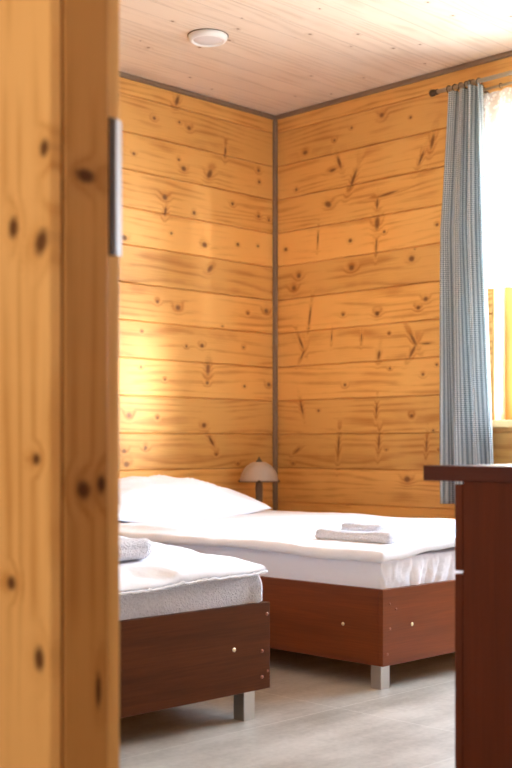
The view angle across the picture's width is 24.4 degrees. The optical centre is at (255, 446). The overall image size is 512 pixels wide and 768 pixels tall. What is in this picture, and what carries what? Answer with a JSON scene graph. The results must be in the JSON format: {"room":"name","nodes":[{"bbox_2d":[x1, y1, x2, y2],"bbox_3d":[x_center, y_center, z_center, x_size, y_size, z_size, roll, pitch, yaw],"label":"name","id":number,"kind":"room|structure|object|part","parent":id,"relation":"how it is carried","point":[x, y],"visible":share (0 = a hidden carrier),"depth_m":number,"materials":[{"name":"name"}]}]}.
{"room":"hotel room","nodes":[
{"label":"hotel room","id":0,"kind":"room"},
{"bbox_2d":[119,77,272,509],"bbox_3d":[-1.173,-0.506,5.157,3.805,2.500,0.200,0,0,-45],"label":"wall","id":1,"kind":"structure","parent":0,"point":[196,260],"depth_m":5.89,"materials":[{"name":"brown wood"}]},
{"bbox_2d":[119,71,276,119],"bbox_3d":[-1.122,-1.745,5.051,3.484,0.022,0.022,0,0,-45],"label":"trim","id":2,"kind":"structure","parent":1,"relation":"attached to","point":[121,74],"depth_m":5.86,"materials":[{"name":"brown wood"}]},
{"bbox_2d":[119,648,454,767],"bbox_3d":[0.051,0.804,1.590,7.120,0.120,6.976,0,0,-45],"label":"floor","id":3,"kind":"structure","parent":0,"point":[315,711],"depth_m":3.18,"materials":[{"name":"laminate"}]},
{"bbox_2d":[119,601,269,720],"bbox_3d":[-1.012,0.586,3.678,0.900,0.317,2.078,0,0,-45],"label":"bed","id":4,"kind":"object","parent":3,"relation":"on","point":[166,661],"visible":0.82,"depth_m":3.07,"materials":[{"name":"brown wood"}]},
{"bbox_2d":[119,575,262,619],"bbox_3d":[-1.000,0.440,3.680,0.887,0.227,2.064,0,0,-45],"label":"mattress","id":5,"kind":"object","parent":4,"relation":"on","point":[244,590],"visible":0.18,"depth_m":3.08,"materials":[{"name":"white fabric"}]},
{"bbox_2d":[119,536,267,594],"bbox_3d":[-0.887,0.311,3.525,0.884,0.096,1.761,0,0,-45],"label":"duvet","id":6,"kind":"object","parent":5,"relation":"on","point":[166,566],"visible":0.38,"depth_m":3.10,"materials":[{"name":"white fabric"}]},
{"bbox_2d":[119,537,151,560],"bbox_3d":[-0.480,0.275,3.162,0.346,0.058,0.251,0,0,-45],"label":"folded towel","id":7,"kind":"object","parent":6,"relation":"on","point":[129,549],"visible":0.16,"depth_m":3.15,"materials":[{"name":"white fabric"}]},
{"bbox_3d":[-0.033,0.644,3.234,0.042,0.200,0.042,0,0,-45],"label":"leg","id":8,"kind":"part","parent":4,"relation":"part of","materials":[{"name":"metal"}]},
{"bbox_2d":[260,576,454,689],"bbox_3d":[0.089,0.591,4.779,1.236,0.307,2.078,0,0,-45],"label":"bed","id":9,"kind":"object","parent":3,"relation":"on","point":[380,629],"visible":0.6,"depth_m":3.75,"materials":[{"name":"brown wood"}]},
{"bbox_2d":[165,544,462,588],"bbox_3d":[0.095,0.447,4.772,1.200,0.211,2.041,0,0,-45],"label":"mattress","id":10,"kind":"object","parent":9,"relation":"on","point":[435,565],"visible":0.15,"depth_m":3.81,"materials":[{"name":"white fabric"}]},
{"bbox_2d":[119,510,454,562],"bbox_3d":[0.223,0.324,4.638,1.265,0.068,1.717,0,0,-45],"label":"duvet","id":11,"kind":"object","parent":10,"relation":"on","point":[287,532],"visible":0.67,"depth_m":4.30,"materials":[{"name":"white fabric"}]},
{"bbox_2d":[119,474,271,521],"bbox_3d":[-0.442,0.225,5.300,0.940,0.199,0.540,0,0,-45],"label":"pillow","id":12,"kind":"object","parent":11,"relation":"on","point":[159,497],"visible":0.7,"depth_m":5.15,"materials":[{"name":"white fabric"}]},
{"bbox_2d":[315,528,397,543],"bbox_3d":[0.330,0.295,3.937,0.068,0.038,0.330,0,0,-45],"label":"folded towel","id":13,"kind":"object","parent":11,"relation":"on","point":[322,533],"visible":1,"depth_m":3.90,"materials":[{"name":"white fabric"}]},
{"bbox_2d":[341,522,389,531],"bbox_3d":[0.377,0.281,4.092,0.072,0.040,0.184,0,0,-45],"label":"folded towel","id":14,"kind":"object","parent":13,"relation":"on","point":[349,526],"visible":0.66,"depth_m":4.06,"materials":[{"name":"white fabric"}]},
{"bbox_3d":[-0.340,0.554,4.352,0.018,0.235,2.038,0,0,-45],"label":"panel","id":15,"kind":"part","parent":9,"relation":"part of","materials":[{"name":"brown wood"}]},
{"bbox_3d":[0.383,0.648,3.651,0.042,0.192,0.042,0,0,-45],"label":"leg","id":16,"kind":"part","parent":9,"relation":"part of","materials":[{"name":"metal"}]},
{"bbox_3d":[0.817,0.554,4.054,1.232,0.235,0.018,0,0,-45],"label":"foot panel","id":17,"kind":"part","parent":9,"relation":"part of","materials":[{"name":"brown wood"}]},
{"bbox_2d":[423,464,511,767],"bbox_3d":[0.905,0.390,2.232,0.643,0.708,0.978,0,0,-45],"label":"desk","id":18,"kind":"object","parent":3,"relation":"on","point":[483,502],"visible":1,"depth_m":2.25,"materials":[{"name":"brown wood"}]},
{"bbox_3d":[0.612,0.156,2.513,0.620,0.167,0.018,0,0,-45],"label":"drawer","id":19,"kind":"part","parent":18,"relation":"part of","materials":[{"name":"brown wood"}]},
{"bbox_3d":[0.612,0.480,2.513,0.620,0.468,0.018,0,0,-45],"label":"door","id":20,"kind":"part","parent":18,"relation":"part of","materials":[{"name":"brown wood"}]},
{"bbox_3d":[0.716,0.405,1.984,0.018,0.678,0.874,0,0,-45],"label":"panel","id":21,"kind":"part","parent":18,"relation":"part of","materials":[{"name":"brown wood"}]},
{"bbox_3d":[0.090,0.544,5.970,0.400,0.400,0.385,0,0,-45],"label":"bedside table","id":22,"kind":"object","parent":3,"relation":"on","visible":0},
{"bbox_2d":[238,457,279,502],"bbox_3d":[0.016,0.196,5.975,0.198,0.295,0.198,0,0,-45],"label":"table lamp","id":23,"kind":"object","parent":22,"relation":"on","point":[258,472],"visible":0.81,"depth_m":5.92,"materials":[{"name":"beige fabric"}]},
{"bbox_3d":[0.016,0.229,5.975,0.043,0.170,0.043,0,0,-45],"label":"stem","id":24,"kind":"part","parent":23,"relation":"part of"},
{"bbox_3d":[0.016,0.125,5.975,0.195,0.098,0.195,0,0,-45],"label":"lamp shade","id":25,"kind":"part","parent":23,"relation":"part of","materials":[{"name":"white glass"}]},
{"bbox_2d":[119,0,511,115],"bbox_3d":[0.051,-1.831,1.590,7.120,0.150,6.976,0,0,-45],"label":"ceiling","id":26,"kind":"structure","parent":0,"point":[277,57],"depth_m":5.14,"materials":[{"name":"beige wood"}]},
{"bbox_2d":[187,28,228,46],"bbox_3d":[-0.205,-1.742,5.049,0.176,0.027,0.176,0,0,-45],"label":"recessed light","id":27,"kind":"object","parent":26,"relation":"in","point":[205,37],"visible":1,"depth_m":5.01,"materials":[{"name":"white plastic"}]},
{"bbox_2d":[277,56,511,518],"bbox_3d":[1.649,-0.506,4.885,0.200,2.500,4.176,0,0,-45],"label":"wall","id":28,"kind":"structure","parent":0,"point":[360,180],"depth_m":5.84,"materials":[{"name":"brown wood"}]},
{"bbox_2d":[273,120,277,510],"bbox_3d":[0.102,-0.495,6.275,0.022,2.478,0.022,0,0,-45],"label":"trim","id":29,"kind":"structure","parent":28,"relation":"attached to","point":[275,122],"depth_m":6.27,"materials":[{"name":"brown wood"}]},
{"bbox_2d":[276,50,511,119],"bbox_3d":[1.508,-1.745,4.869,0.022,0.022,3.954,0,0,-45],"label":"trim","id":30,"kind":"structure","parent":28,"relation":"attached to","point":[509,53],"depth_m":5.67,"materials":[{"name":"brown wood"}]},
{"bbox_2d":[429,70,511,99],"bbox_3d":[1.616,-1.603,4.676,0.142,0.065,2.200,0,0,-45],"label":"curtain rod","id":31,"kind":"object","parent":28,"relation":"attached to","point":[433,92],"visible":0.85,"depth_m":5.25,"materials":[{"name":"brown metal"}]},
{"bbox_2d":[440,78,493,503],"bbox_3d":[0.948,-0.688,5.270,0.093,1.889,0.336,0,0,-45],"label":"curtain","id":32,"kind":"object","parent":31,"relation":"hanging from","point":[466,437],"visible":0.91,"depth_m":5.28,"materials":[{"name":"blue fabric"}]},
{"bbox_3d":[1.036,-1.590,5.348,0.012,0.040,0.040,0,0,-45],"label":"wall plate","id":33,"kind":"part","parent":31,"relation":"part of","materials":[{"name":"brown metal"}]},
{"bbox_2d":[483,83,511,288],"bbox_3d":[1.571,-1.155,4.718,0.052,0.908,1.620,0,0,-45],"label":"lace curtain","id":34,"kind":"object","parent":31,"relation":"hanging from","point":[494,95],"visible":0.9,"depth_m":5.23,"materials":[{"name":"white fabric"}]},
{"bbox_3d":[1.621,-1.598,4.690,0.012,0.012,1.840,0,0,-45],"label":"rod","id":35,"kind":"part","parent":31,"relation":"part of","materials":[{"name":"metal"}]},
{"bbox_2d":[492,110,511,427],"bbox_3d":[1.731,-0.797,4.771,0.245,1.422,1.800,0,0,-45],"label":"window","id":36,"kind":"structure","parent":28,"relation":"in","point":[502,295],"depth_m":5.35,"materials":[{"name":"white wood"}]},
{"bbox_3d":[1.070,-0.806,5.318,0.014,1.404,0.012,0,0,-45],"label":"architrave","id":37,"kind":"part","parent":36,"relation":"part of","materials":[{"name":"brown wood"}]},
{"bbox_3d":[1.690,-0.103,4.731,0.130,0.034,1.800,0,0,-45],"label":"sill","id":38,"kind":"part","parent":36,"relation":"part of","materials":[{"name":"brown wood"}]},
{"bbox_3d":[-0.999,-0.506,2.378,0.121,2.500,3.976,0,0,-45],"label":"wall door","id":39,"kind":"structure","parent":0,"visible":0},
{"bbox_2d":[0,0,121,767],"bbox_3d":[0.065,-0.356,1.316,0.125,2.200,1.130,0,0,-45],"label":"door","id":40,"kind":"structure","parent":39,"relation":"attached to","point":[61,126],"depth_m":1.61,"materials":[{"name":"brown wood"}]},
{"bbox_3d":[-0.319,-0.356,1.625,0.020,2.200,0.150,0,0,-45],"label":"casing","id":41,"kind":"part","parent":40,"relation":"part of","materials":[{"name":"brown wood"}]},
{"bbox_3d":[-0.200,-0.361,1.642,0.004,0.191,0.011,0,0,45],"label":"strike plate","id":42,"kind":"part","parent":40,"relation":"part of","materials":[{"name":"metal"}]}
]}

